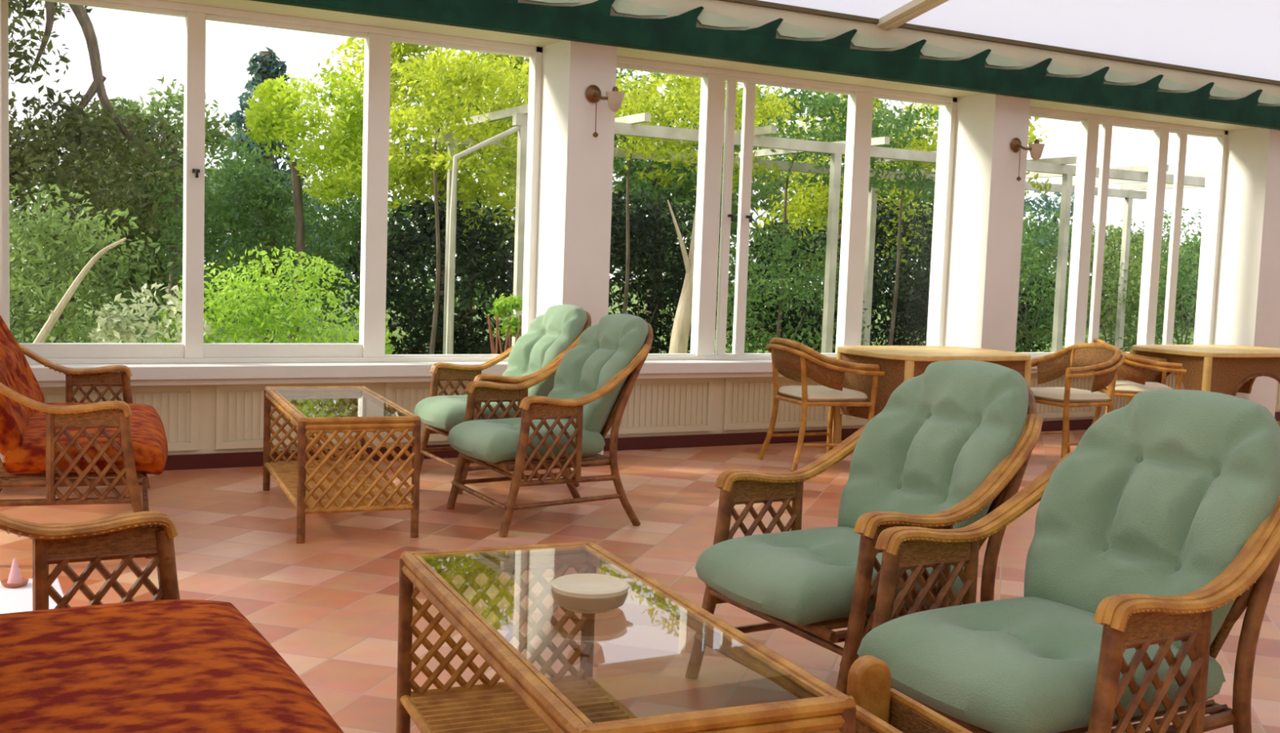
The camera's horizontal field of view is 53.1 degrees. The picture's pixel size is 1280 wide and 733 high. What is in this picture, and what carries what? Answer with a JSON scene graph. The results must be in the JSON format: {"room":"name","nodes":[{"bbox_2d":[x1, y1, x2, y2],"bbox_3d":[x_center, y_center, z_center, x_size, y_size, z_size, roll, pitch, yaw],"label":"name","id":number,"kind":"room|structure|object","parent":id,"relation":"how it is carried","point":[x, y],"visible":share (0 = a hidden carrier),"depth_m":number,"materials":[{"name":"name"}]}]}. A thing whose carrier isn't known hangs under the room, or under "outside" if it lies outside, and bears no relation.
{"room":"sunroom lounge","nodes":[
{"label":"sunroom lounge","id":0,"kind":"room"},
{"bbox_2d":[0,0,3,488],"bbox_3d":[-3.494,-0.706,6.605,0.340,2.620,0.610,-1,5,-29],"label":"wall pier","id":1,"kind":"object","parent":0,"point":[1,220],"visible":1,"depth_m":6.41,"materials":[{"name":"white paint"}]},
{"bbox_2d":[534,40,617,454],"bbox_3d":[-0.474,-0.734,8.252,0.320,2.620,0.610,-1,5,-29],"label":"wall pier","id":2,"kind":"object","parent":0,"point":[575,201],"visible":0.43,"depth_m":7.97,"materials":[{"name":"white paint"}]},
{"bbox_2d":[585,84,624,137],"bbox_3d":[-0.209,-1.568,7.872,0.242,0.325,0.120,5,5,29],"label":"wall lamp","id":3,"kind":"object","parent":2,"relation":"attached to","point":[615,98],"visible":1,"depth_m":7.82,"materials":[{"name":"gold metal"}]},
{"bbox_2d":[0,421,1279,732],"bbox_3d":[3.078,1.071,4.400,15.600,0.080,10.560,-1,5,-29],"label":"floor","id":4,"kind":"structure","parent":0,"point":[327,604],"depth_m":5.24,"materials":[{"name":"tile"}]},
{"bbox_2d":[0,577,63,613],"bbox_3d":[-1.810,0.782,3.416,0.500,0.305,0.440,-1,5,-29],"label":"side table","id":5,"kind":"object","parent":4,"relation":"on","point":[15,599],"visible":0.25,"depth_m":3.48,"materials":[{"name":"white fabric"}]},
{"bbox_2d":[0,557,28,587],"bbox_3d":[-1.756,0.576,3.596,0.072,0.080,0.072,-1,5,-29],"label":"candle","id":6,"kind":"object","parent":5,"relation":"on","point":[15,580],"visible":1,"depth_m":3.59,"materials":[{"name":"wax"}]},
{"bbox_2d":[0,315,168,559],"bbox_3d":[-2.649,0.210,5.766,0.975,1.015,1.674,0,5,-22],"label":"armchair","id":7,"kind":"object","parent":4,"relation":"on","point":[126,441],"visible":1,"depth_m":5.14,"materials":[{"name":"orange fabric"}]},
{"bbox_2d":[0,315,44,416],"bbox_3d":[-3.011,-0.029,6.004,0.362,0.605,0.742,0,5,-22],"label":"cushion","id":8,"kind":"object","parent":7,"relation":"on","point":[12,353],"depth_m":6.00,"materials":[{"name":"orange fabric"}]},
{"bbox_2d":[3,402,168,475],"bbox_3d":[-2.501,0.313,5.835,0.650,0.170,1.510,0,5,-22],"label":"seat cushion","id":9,"kind":"object","parent":7,"relation":"on","point":[24,452],"depth_m":5.24,"materials":[{"name":"orange fabric"}]},
{"bbox_2d":[0,511,343,732],"bbox_3d":[-1.026,0.564,2.220,0.975,1.015,1.674,-1,5,-29],"label":"armchair","id":10,"kind":"object","parent":4,"relation":"on","point":[166,663],"visible":1,"depth_m":2.49,"materials":[{"name":"orange fabric"}]},
{"bbox_2d":[0,599,343,732],"bbox_3d":[-0.887,0.665,2.307,0.650,0.170,1.510,-1,5,-29],"label":"seat cushion","id":11,"kind":"object","parent":10,"relation":"on","point":[175,665],"depth_m":2.39,"materials":[{"name":"orange fabric"}]},
{"bbox_2d":[262,386,421,543],"bbox_3d":[-1.483,0.437,6.237,0.537,0.550,1.315,0,5,-23],"label":"coffee table","id":12,"kind":"object","parent":4,"relation":"on","point":[340,483],"visible":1,"depth_m":5.72,"materials":[{"name":"wicker"}]},
{"bbox_2d":[264,459,411,510],"bbox_3d":[-1.488,0.571,6.248,0.526,0.026,1.280,0,5,-23],"label":"shelf","id":13,"kind":"object","parent":12,"relation":"attached to","point":[284,473],"depth_m":6.03,"materials":[{"name":"wicker"}]},
{"bbox_2d":[413,304,591,494],"bbox_3d":[-0.762,0.149,7.299,0.971,1.018,0.769,-1,5,-29],"label":"armchair","id":14,"kind":"object","parent":4,"relation":"on","point":[549,336],"visible":0.62,"depth_m":7.30,"materials":[{"name":"green fabric"}]},
{"bbox_2d":[413,395,517,431],"bbox_3d":[-0.905,0.251,7.231,0.650,0.162,0.600,-1,5,-29],"label":"seat cushion","id":15,"kind":"object","parent":14,"relation":"on","point":[445,412],"depth_m":7.00,"materials":[{"name":"green fabric"}]},
{"bbox_2d":[502,304,586,396],"bbox_3d":[-0.547,-0.056,7.395,0.393,0.608,0.612,-1,5,-29],"label":"cushion","id":16,"kind":"object","parent":14,"relation":"on","point":[553,333],"depth_m":7.35,"materials":[{"name":"green fabric"}]},
{"bbox_2d":[446,313,653,537],"bbox_3d":[-0.419,0.245,6.295,0.971,1.018,0.769,-1,5,-29],"label":"armchair","id":17,"kind":"object","parent":4,"relation":"on","point":[594,381],"visible":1,"depth_m":6.11,"materials":[{"name":"green fabric"}]},
{"bbox_2d":[447,417,605,462],"bbox_3d":[-0.562,0.347,6.227,0.650,0.162,0.600,-1,5,-29],"label":"seat cushion","id":18,"kind":"object","parent":17,"relation":"on","point":[493,440],"depth_m":6.05,"materials":[{"name":"green fabric"}]},
{"bbox_2d":[547,313,648,433],"bbox_3d":[-0.204,0.040,6.391,0.393,0.608,0.612,-1,5,-29],"label":"cushion","id":19,"kind":"object","parent":17,"relation":"on","point":[606,348],"depth_m":6.29,"materials":[{"name":"green fabric"}]},
{"bbox_2d":[395,540,856,732],"bbox_3d":[-0.122,0.788,2.789,0.537,0.520,1.315,0,5,-23],"label":"coffee table","id":20,"kind":"object","parent":4,"relation":"on","point":[527,701],"visible":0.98,"depth_m":3.16,"materials":[{"name":"wicker"}]},
{"bbox_2d":[400,675,637,732],"bbox_3d":[-0.126,0.907,2.799,0.526,0.026,1.280,0,5,-23],"label":"shelf","id":21,"kind":"object","parent":20,"relation":"attached to","point":[491,706],"depth_m":3.23,"materials":[{"name":"wicker"}]},
{"bbox_2d":[551,573,635,613],"bbox_3d":[-0.111,0.502,2.823,0.172,0.054,0.172,3,5,14],"label":"ashtray","id":22,"kind":"object","parent":20,"relation":"on","point":[582,593],"visible":1,"depth_m":2.78,"materials":[{"name":"beige ceramic"}]},
{"bbox_2d":[757,337,884,471],"bbox_3d":[1.135,0.229,8.289,0.630,0.825,0.638,0,5,-21],"label":"tub chair","id":23,"kind":"object","parent":4,"relation":"on","point":[795,361],"visible":0.93,"depth_m":8.08,"materials":[{"name":"wicker"}]},
{"bbox_2d":[777,385,868,401],"bbox_3d":[1.181,0.174,8.301,0.470,0.076,0.470,0,5,-21],"label":"seat cushion","id":24,"kind":"object","parent":23,"relation":"on","point":[788,393],"depth_m":8.13,"materials":[{"name":"white fabric"}]},
{"bbox_2d":[684,360,1043,693],"bbox_3d":[0.696,0.493,3.806,0.971,1.018,0.769,-1,5,-29],"label":"armchair","id":25,"kind":"object","parent":4,"relation":"on","point":[956,440],"visible":0.84,"depth_m":3.76,"materials":[{"name":"green fabric"}]},
{"bbox_2d":[694,526,964,626],"bbox_3d":[0.552,0.595,3.738,0.650,0.162,0.600,-1,5,-29],"label":"seat cushion","id":26,"kind":"object","parent":25,"relation":"on","point":[806,577],"depth_m":3.56,"materials":[{"name":"green fabric"}]},
{"bbox_2d":[837,360,1028,528],"bbox_3d":[0.911,0.287,3.902,0.393,0.608,0.612,-1,5,-29],"label":"cushion","id":27,"kind":"object","parent":25,"relation":"on","point":[940,436],"depth_m":3.87,"materials":[{"name":"green fabric"}]},
{"bbox_2d":[845,654,973,732],"bbox_3d":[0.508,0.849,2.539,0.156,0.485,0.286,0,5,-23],"label":"armchair","id":28,"kind":"object","parent":4,"relation":"on","point":[881,708],"visible":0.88,"depth_m":2.61,"materials":[{"name":"wicker"}]},
{"bbox_2d":[831,345,1031,448],"bbox_3d":[1.946,0.267,8.573,1.180,0.750,0.880,-1,5,-29],"label":"dining table","id":29,"kind":"object","parent":4,"relation":"on","point":[899,363],"visible":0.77,"depth_m":8.34,"materials":[{"name":"wood"}]},
{"bbox_2d":[857,389,1279,732],"bbox_3d":[1.047,0.571,3.016,0.971,1.018,0.769,-1,5,-29],"label":"armchair","id":30,"kind":"object","parent":4,"relation":"on","point":[1154,535],"visible":1,"depth_m":2.92,"materials":[{"name":"green fabric"}]},
{"bbox_2d":[857,596,1226,732],"bbox_3d":[0.904,0.673,2.949,0.650,0.162,0.600,-1,5,-29],"label":"seat cushion","id":31,"kind":"object","parent":30,"relation":"on","point":[1023,664],"depth_m":2.81,"materials":[{"name":"green fabric"}]},
{"bbox_2d":[1023,389,1279,648],"bbox_3d":[1.262,0.365,3.113,0.393,0.608,0.612,-1,5,-29],"label":"cushion","id":32,"kind":"object","parent":30,"relation":"on","point":[1166,491],"depth_m":3.07,"materials":[{"name":"green fabric"}]},
{"bbox_2d":[1030,342,1124,458],"bbox_3d":[2.963,0.249,8.851,0.630,0.825,0.638,0,5,-26],"label":"tub chair","id":33,"kind":"object","parent":4,"relation":"on","point":[1102,358],"visible":0.77,"depth_m":8.72,"materials":[{"name":"wicker"}]},
{"bbox_2d":[1030,386,1111,402],"bbox_3d":[2.923,0.194,8.826,0.470,0.076,0.470,0,5,-26],"label":"seat cushion","id":34,"kind":"object","parent":33,"relation":"on","point":[1042,394],"depth_m":8.67,"materials":[{"name":"white fabric"}]},
{"bbox_2d":[1091,337,1186,424],"bbox_3d":[3.691,0.211,9.625,0.630,0.825,0.638,3,5,11],"label":"tub chair","id":35,"kind":"object","parent":4,"relation":"on","point":[1134,368],"visible":0.51,"depth_m":9.38,"materials":[{"name":"wicker"}]},
{"bbox_2d":[1106,380,1173,393],"bbox_3d":[3.740,0.158,9.611,0.470,0.076,0.470,3,5,11],"label":"seat cushion","id":36,"kind":"object","parent":35,"relation":"on","point":[1122,386],"depth_m":9.43,"materials":[{"name":"white fabric"}]},
{"bbox_2d":[1125,344,1279,405],"bbox_3d":[4.597,0.232,10.143,1.420,0.750,0.860,-1,5,-29],"label":"dining table","id":37,"kind":"object","parent":4,"relation":"on","point":[1230,370],"visible":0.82,"depth_m":9.70,"materials":[{"name":"wood"}]},
{"bbox_2d":[3,372,1279,457],"bbox_3d":[0.512,0.282,9.091,15.600,0.530,0.268,-1,5,-29],"label":"wall","id":38,"kind":"structure","parent":0,"point":[218,418],"depth_m":8.64,"materials":[{"name":"white paint"}]},
{"bbox_2d":[28,361,507,387],"bbox_3d":[-2.055,0.033,7.582,3.110,0.110,0.350,-1,5,-29],"label":"window sill","id":39,"kind":"structure","parent":38,"relation":"attached to","point":[146,374],"depth_m":7.36,"materials":[{"name":"white paint"}]},
{"bbox_2d":[163,444,458,471],"bbox_3d":[-2.047,0.538,7.575,3.110,0.085,0.020,-1,5,-29],"label":"baseboard","id":40,"kind":"structure","parent":38,"relation":"attached to","point":[252,459],"depth_m":7.41,"materials":[{"name":"red wood"}]},
{"bbox_2d":[636,360,784,378],"bbox_3d":[0.978,0.006,9.236,3.160,0.110,0.350,-1,5,-29],"label":"trim","id":41,"kind":"structure","parent":38,"relation":"attached to","point":[653,369],"depth_m":8.77,"materials":[{"name":"white paint"}]},
{"bbox_2d":[603,427,860,451],"bbox_3d":[0.986,0.511,9.229,3.160,0.085,0.020,-1,5,-29],"label":"baseboard","id":42,"kind":"structure","parent":38,"relation":"attached to","point":[755,437],"depth_m":8.95,"materials":[{"name":"red wood"}]},
{"bbox_2d":[1031,357,1093,373],"bbox_3d":[3.906,-0.021,10.832,2.810,0.110,0.350,-1,5,-29],"label":"trim","id":43,"kind":"structure","parent":38,"relation":"attached to","point":[1033,370],"depth_m":10.26,"materials":[{"name":"white paint"}]},
{"bbox_2d":[1040,418,1093,431],"bbox_3d":[3.914,0.485,10.826,2.810,0.085,0.020,-1,5,-29],"label":"baseboard","id":44,"kind":"structure","parent":38,"relation":"attached to","point":[1074,424],"depth_m":10.62,"materials":[{"name":"red wood"}]},
{"bbox_2d":[1274,411,1279,421],"bbox_3d":[6.438,0.462,12.202,2.220,0.085,0.020,-1,5,-29],"label":"baseboard","id":45,"kind":"structure","parent":38,"relation":"attached to","point":[1277,416],"depth_m":11.92,"materials":[{"name":"red wood"}]},
{"bbox_2d":[159,0,1259,130],"bbox_3d":[0.708,-2.228,8.692,15.600,0.390,0.520,-1,5,-29],"label":"wall header","id":46,"kind":"structure","parent":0,"point":[242,5],"depth_m":8.42,"materials":[{"name":"beige paint"}]},
{"bbox_2d":[0,0,542,364],"bbox_3d":[-2.031,-1.025,7.520,3.110,2.010,0.150,-1,5,-29],"label":"window","id":47,"kind":"structure","parent":46,"relation":"in","point":[371,348],"depth_m":7.47,"materials":[{"name":"white paint"}]},
{"bbox_2d":[248,0,1279,130],"bbox_3d":[1.050,-2.106,8.400,16.020,0.296,0.100,-1,5,-29],"label":"valance","id":48,"kind":"object","parent":46,"relation":"attached to","point":[593,23],"visible":1,"depth_m":8.38,"materials":[{"name":"green fabric"}]},
{"bbox_2d":[616,56,957,360],"bbox_3d":[1.002,-1.053,9.174,3.160,2.010,0.150,-1,5,-29],"label":"window","id":49,"kind":"structure","parent":46,"relation":"in","point":[860,99],"depth_m":9.04,"materials":[{"name":"white paint"}]},
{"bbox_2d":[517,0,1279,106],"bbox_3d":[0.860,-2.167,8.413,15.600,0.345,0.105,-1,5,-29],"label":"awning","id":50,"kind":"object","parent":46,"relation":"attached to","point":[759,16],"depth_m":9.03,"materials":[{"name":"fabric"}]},
{"bbox_2d":[876,0,949,30],"bbox_3d":[4.127,-2.889,4.291,0.150,2.076,10.080,-1,5,-29],"label":"trim","id":51,"kind":"structure","parent":46,"relation":"attached to","point":[913,9],"depth_m":8.53,"materials":[{"name":"beige paint"}]},
{"bbox_2d":[720,0,1279,85],"bbox_3d":[0.873,-2.353,8.386,15.600,0.030,0.130,-1,5,-29],"label":"trim","id":52,"kind":"structure","parent":46,"relation":"attached to","point":[754,2],"depth_m":9.26,"materials":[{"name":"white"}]},
{"bbox_2d":[1022,106,1227,357],"bbox_3d":[3.918,-1.081,10.793,2.810,2.010,0.100,-1,5,-29],"label":"window","id":53,"kind":"structure","parent":46,"relation":"in","point":[1088,129],"depth_m":10.98,"materials":[{"name":"white paint"}]},
{"bbox_2d":[758,0,912,18],"bbox_3d":[2.109,-2.913,3.134,4.590,2.054,10.190,-1,5,-29],"label":"ceiling","id":54,"kind":"structure","parent":0,"point":[876,9],"depth_m":8.45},
{"bbox_2d":[926,93,1030,351],"bbox_3d":[2.594,-0.761,9.925,0.350,2.620,0.610,-1,5,-29],"label":"wall pier","id":55,"kind":"object","parent":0,"point":[988,202],"visible":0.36,"depth_m":9.67,"materials":[{"name":"white paint"}]},
{"bbox_2d":[1010,137,1044,181],"bbox_3d":[2.897,-1.547,9.571,0.242,0.325,0.120,5,5,29],"label":"wall lamp","id":56,"kind":"object","parent":55,"relation":"attached to","point":[1036,149],"visible":1,"depth_m":9.52,"materials":[{"name":"gold metal"}]},
{"bbox_2d":[906,0,1279,80],"bbox_3d":[6.191,-2.950,5.361,4.590,2.054,10.190,-1,5,-29],"label":"ceiling","id":57,"kind":"structure","parent":0,"point":[1235,37],"depth_m":9.16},
{"bbox_2d":[1193,128,1279,417],"bbox_3d":[5.373,-0.786,11.440,0.360,2.620,0.610,-1,5,-29],"label":"wall pier","id":58,"kind":"object","parent":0,"point":[1247,308],"visible":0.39,"depth_m":11.21,"materials":[{"name":"white paint"}]},
{"label":"outside","id":59,"kind":"structure","parent":0,"visible":0},
{"bbox_2d":[9,274,1195,354],"bbox_3d":[-3.073,-1.747,36.938,90.000,0.100,52.180,-1,5,-29],"label":"ground","id":60,"kind":"structure","parent":59,"point":[395,334],"depth_m":24.41,"materials":[{"name":"green plant"}]},
{"bbox_2d":[8,90,48,266],"bbox_3d":[-12.705,-3.181,20.213,6.377,5.129,3.159,-1,5,-29],"label":"tree","id":61,"kind":"object","parent":60,"relation":"on","point":[13,94],"visible":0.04,"depth_m":21.15,"materials":[{"name":"green plant"}]},
{"bbox_2d":[32,237,126,342],"bbox_3d":[-3.693,-0.164,8.553,0.416,1.411,0.901,7,7,44],"label":"trunk","id":62,"kind":"object","parent":60,"relation":"on","point":[55,315],"visible":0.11,"depth_m":8.50,"materials":[{"name":"beige plant"}]},
{"bbox_2d":[8,182,180,342],"bbox_3d":[-4.625,-0.422,9.652,2.208,1.919,1.829,1,5,-18],"label":"shrub","id":63,"kind":"object","parent":60,"relation":"on","point":[55,222],"visible":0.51,"depth_m":9.46,"materials":[{"name":"green plant"}]},
{"bbox_2d":[8,115,182,342],"bbox_3d":[-7.953,-1.768,16.653,3.937,2.973,1.891,-1,5,-29],"label":"tree","id":64,"kind":"object","parent":60,"relation":"on","point":[146,242],"visible":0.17,"depth_m":16.89,"materials":[{"name":"green plant"}]},
{"bbox_2d":[8,0,206,252],"bbox_3d":[-6.966,-2.361,13.283,4.645,4.786,2.532,-1,5,-29],"label":"tree","id":65,"kind":"object","parent":60,"relation":"on","point":[20,162],"visible":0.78,"depth_m":13.32,"materials":[{"name":"green plant"}]},
{"bbox_2d":[41,75,246,341],"bbox_3d":[-6.852,-2.200,17.757,2.687,3.721,1.913,-1,5,-29],"label":"tree","id":66,"kind":"object","parent":60,"relation":"on","point":[210,135],"visible":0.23,"depth_m":17.42,"materials":[{"name":"green plant"}]},
{"bbox_2d":[87,282,215,342],"bbox_3d":[-3.340,0.020,8.751,0.895,1.196,0.656,-1,5,-29],"label":"shrub","id":67,"kind":"object","parent":60,"relation":"on","point":[112,326],"visible":0.31,"depth_m":8.61,"materials":[{"name":"green plant"}]},
{"bbox_2d":[9,148,351,319],"bbox_3d":[-8.434,-2.371,23.779,6.255,3.334,3.167,-1,5,-29],"label":"tree","id":68,"kind":"object","parent":60,"relation":"on","point":[134,278],"visible":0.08,"depth_m":22.67,"materials":[{"name":"green plant"}]},
{"bbox_2d":[154,243,359,343],"bbox_3d":[-2.774,-0.210,9.628,1.665,1.392,1.366,-1,5,-29],"label":"shrub","id":69,"kind":"object","parent":60,"relation":"on","point":[228,306],"visible":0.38,"depth_m":9.40,"materials":[{"name":"green plant"}]},
{"bbox_2d":[181,46,351,337],"bbox_3d":[-5.702,-2.637,19.536,2.424,4.365,2.660,5,6,32],"label":"conifer","id":70,"kind":"object","parent":60,"relation":"on","point":[268,66],"visible":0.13,"depth_m":19.21,"materials":[{"name":"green plant"}]},
{"bbox_2d":[149,130,394,343],"bbox_3d":[-4.128,-1.298,14.547,2.709,2.658,1.675,-1,5,-29],"label":"tree","id":71,"kind":"object","parent":60,"relation":"on","point":[268,211],"visible":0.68,"depth_m":14.19,"materials":[{"name":"green plant"}]},
{"bbox_2d":[243,69,406,343],"bbox_3d":[-3.336,-1.500,13.581,1.730,3.266,1.409,-1,5,-29],"label":"tree","id":72,"kind":"object","parent":60,"relation":"on","point":[284,129],"visible":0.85,"depth_m":13.37,"materials":[{"name":"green plant"}]},
{"bbox_2d":[345,313,400,354],"bbox_3d":[-1.886,0.119,9.123,0.429,1.006,0.505,5,5,30],"label":"shrub","id":73,"kind":"object","parent":60,"relation":"on","point":[388,348],"visible":0.02,"depth_m":9.11,"materials":[{"name":"green plant"}]},
{"bbox_2d":[300,36,529,351],"bbox_3d":[-2.335,-2.250,15.219,3.414,4.569,1.833,0,5,-25],"label":"tree","id":74,"kind":"object","parent":60,"relation":"on","point":[415,169],"visible":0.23,"depth_m":14.79,"materials":[{"name":"green plant"}]},
{"bbox_2d":[339,197,515,354],"bbox_3d":[-2.053,-0.807,14.100,2.529,2.118,1.379,0,5,-25],"label":"bush","id":75,"kind":"object","parent":60,"relation":"on","point":[414,239],"visible":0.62,"depth_m":13.83,"materials":[{"name":"green plant"}]},
{"bbox_2d":[388,47,528,354],"bbox_3d":[-1.669,-1.264,11.794,2.058,3.208,2.787,-1,5,-29],"label":"tree","id":76,"kind":"object","parent":60,"relation":"on","point":[480,79],"visible":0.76,"depth_m":11.06,"materials":[{"name":"green plant"}]},
{"bbox_2d":[302,85,617,322],"bbox_3d":[-3.513,-3.335,26.270,6.985,5.240,3.043,-1,5,-29],"label":"tree","id":77,"kind":"object","parent":60,"relation":"on","point":[470,303],"visible":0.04,"depth_m":25.79,"materials":[{"name":"green plant"}]},
{"bbox_2d":[487,293,522,354],"bbox_3d":[-0.954,0.026,9.207,0.314,1.113,0.319,4,5,20],"label":"shrub","id":78,"kind":"object","parent":60,"relation":"on","point":[512,326],"visible":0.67,"depth_m":9.17,"materials":[{"name":"green plant"}]},
{"bbox_2d":[608,185,719,353],"bbox_3d":[0.013,-0.953,15.242,2.359,2.381,1.418,-1,5,-29],"label":"bush","id":79,"kind":"object","parent":60,"relation":"on","point":[637,243],"visible":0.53,"depth_m":15.03,"materials":[{"name":"green plant"}]},
{"bbox_2d":[613,69,782,313],"bbox_3d":[0.199,-1.329,12.807,1.737,3.304,2.738,-1,5,-29],"label":"tree","id":80,"kind":"object","parent":60,"relation":"on","point":[650,149],"visible":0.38,"depth_m":12.24,"materials":[{"name":"green plant"}]},
{"bbox_2d":[610,68,785,353],"bbox_3d":[0.171,-2.056,17.052,3.755,4.061,1.940,-1,5,-29],"label":"tree","id":81,"kind":"object","parent":60,"relation":"on","point":[677,192],"visible":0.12,"depth_m":16.79,"materials":[{"name":"green plant"}]},
{"bbox_2d":[608,93,827,321],"bbox_3d":[1.734,-3.568,29.164,7.068,5.542,3.310,-1,5,-29],"label":"tree","id":82,"kind":"object","parent":60,"relation":"on","point":[780,182],"visible":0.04,"depth_m":28.63,"materials":[{"name":"green plant"}]},
{"bbox_2d":[654,73,800,353],"bbox_3d":[0.750,-1.178,11.540,1.328,3.252,1.112,1,5,-10],"label":"tree","id":83,"kind":"object","parent":60,"relation":"on","point":[682,320],"visible":0.4,"depth_m":11.14,"materials":[{"name":"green plant"}]},
{"bbox_2d":[714,218,882,353],"bbox_3d":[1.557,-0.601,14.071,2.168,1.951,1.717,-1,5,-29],"label":"shrub","id":84,"kind":"object","parent":60,"relation":"on","point":[819,276],"visible":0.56,"depth_m":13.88,"materials":[{"name":"green plant"}]},
{"bbox_2d":[430,104,1205,354],"bbox_3d":[2.558,-0.996,13.880,10.602,2.630,2.600,-1,5,-29],"label":"pergola","id":85,"kind":"object","parent":60,"relation":"on","point":[628,126],"visible":0.53,"depth_m":12.56,"materials":[{"name":"white wood"}]},
{"bbox_2d":[733,87,933,352],"bbox_3d":[2.852,-2.117,18.718,3.472,4.099,1.882,-1,5,-29],"label":"tree","id":86,"kind":"object","parent":60,"relation":"on","point":[817,205],"visible":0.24,"depth_m":18.30,"materials":[{"name":"green plant"}]},
{"bbox_2d":[735,87,938,337],"bbox_3d":[1.957,-1.348,13.721,2.168,3.318,2.715,0,5,-25],"label":"tree","id":87,"kind":"object","parent":60,"relation":"on","point":[828,100],"visible":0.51,"depth_m":13.10,"materials":[{"name":"green plant"}]},
{"bbox_2d":[804,128,936,321],"bbox_3d":[6.540,-3.377,31.833,5.783,5.141,3.128,-1,5,-29],"label":"tree","id":88,"kind":"object","parent":60,"relation":"on","point":[929,199],"visible":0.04,"depth_m":31.29,"materials":[{"name":"green plant"}]},
{"bbox_2d":[833,191,933,345],"bbox_3d":[3.432,-1.043,17.087,2.080,2.552,1.392,0,5,-23],"label":"bush","id":89,"kind":"object","parent":60,"relation":"on","point":[914,305],"visible":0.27,"depth_m":16.79,"materials":[{"name":"green plant"}]},
{"bbox_2d":[872,102,1051,345],"bbox_3d":[3.363,-1.380,14.524,1.601,3.350,2.760,-1,5,-29],"label":"tree","id":90,"kind":"object","parent":60,"relation":"on","point":[925,146],"visible":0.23,"depth_m":14.42,"materials":[{"name":"green plant"}]},
{"bbox_2d":[914,263,1066,352],"bbox_3d":[5.019,-0.759,18.351,2.818,1.836,1.389,-1,6,-31],"label":"bush","id":91,"kind":"object","parent":60,"relation":"on","point":[1022,304],"visible":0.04,"depth_m":18.46,"materials":[{"name":"green plant"}]},
{"bbox_2d":[904,187,1095,261],"bbox_3d":[7.494,-2.287,26.745,4.687,3.445,2.250,-1,5,-29],"label":"tree","id":92,"kind":"object","parent":60,"relation":"on","point":[1045,197],"visible":0.14,"depth_m":26.57,"materials":[{"name":"green plant"}]},
{"bbox_2d":[1015,205,1091,352],"bbox_3d":[5.077,-0.907,16.741,1.800,2.384,1.543,-1,5,-29],"label":"shrub","id":93,"kind":"object","parent":60,"relation":"on","point":[1049,320],"visible":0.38,"depth_m":16.54,"materials":[{"name":"green plant"}]},
{"bbox_2d":[1017,220,1167,327],"bbox_3d":[11.735,-2.404,34.767,7.476,3.145,3.091,-1,6,-32],"label":"tree","id":94,"kind":"object","parent":60,"relation":"on","point":[1108,242],"visible":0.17,"depth_m":34.37,"materials":[{"name":"green plant"}]},
{"bbox_2d":[1051,218,1178,351],"bbox_3d":[6.519,-0.883,17.652,1.902,2.344,1.620,-1,5,-29],"label":"shrub","id":95,"kind":"object","parent":60,"relation":"on","point":[1131,298],"visible":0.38,"depth_m":17.48,"materials":[{"name":"green plant"}]},
{"bbox_2d":[1116,202,1202,344],"bbox_3d":[7.909,-1.082,18.628,2.042,2.634,1.674,-1,5,-29],"label":"shrub","id":96,"kind":"object","parent":60,"relation":"on","point":[1175,336],"visible":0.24,"depth_m":18.53,"materials":[{"name":"green plant"}]},
{"bbox_2d":[1130,230,1201,326],"bbox_3d":[16.940,-2.569,38.711,6.857,3.086,3.149,-1,5,-29],"label":"tree","id":97,"kind":"object","parent":60,"relation":"on","point":[1196,249],"visible":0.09,"depth_m":37.92,"materials":[{"name":"green plant"}]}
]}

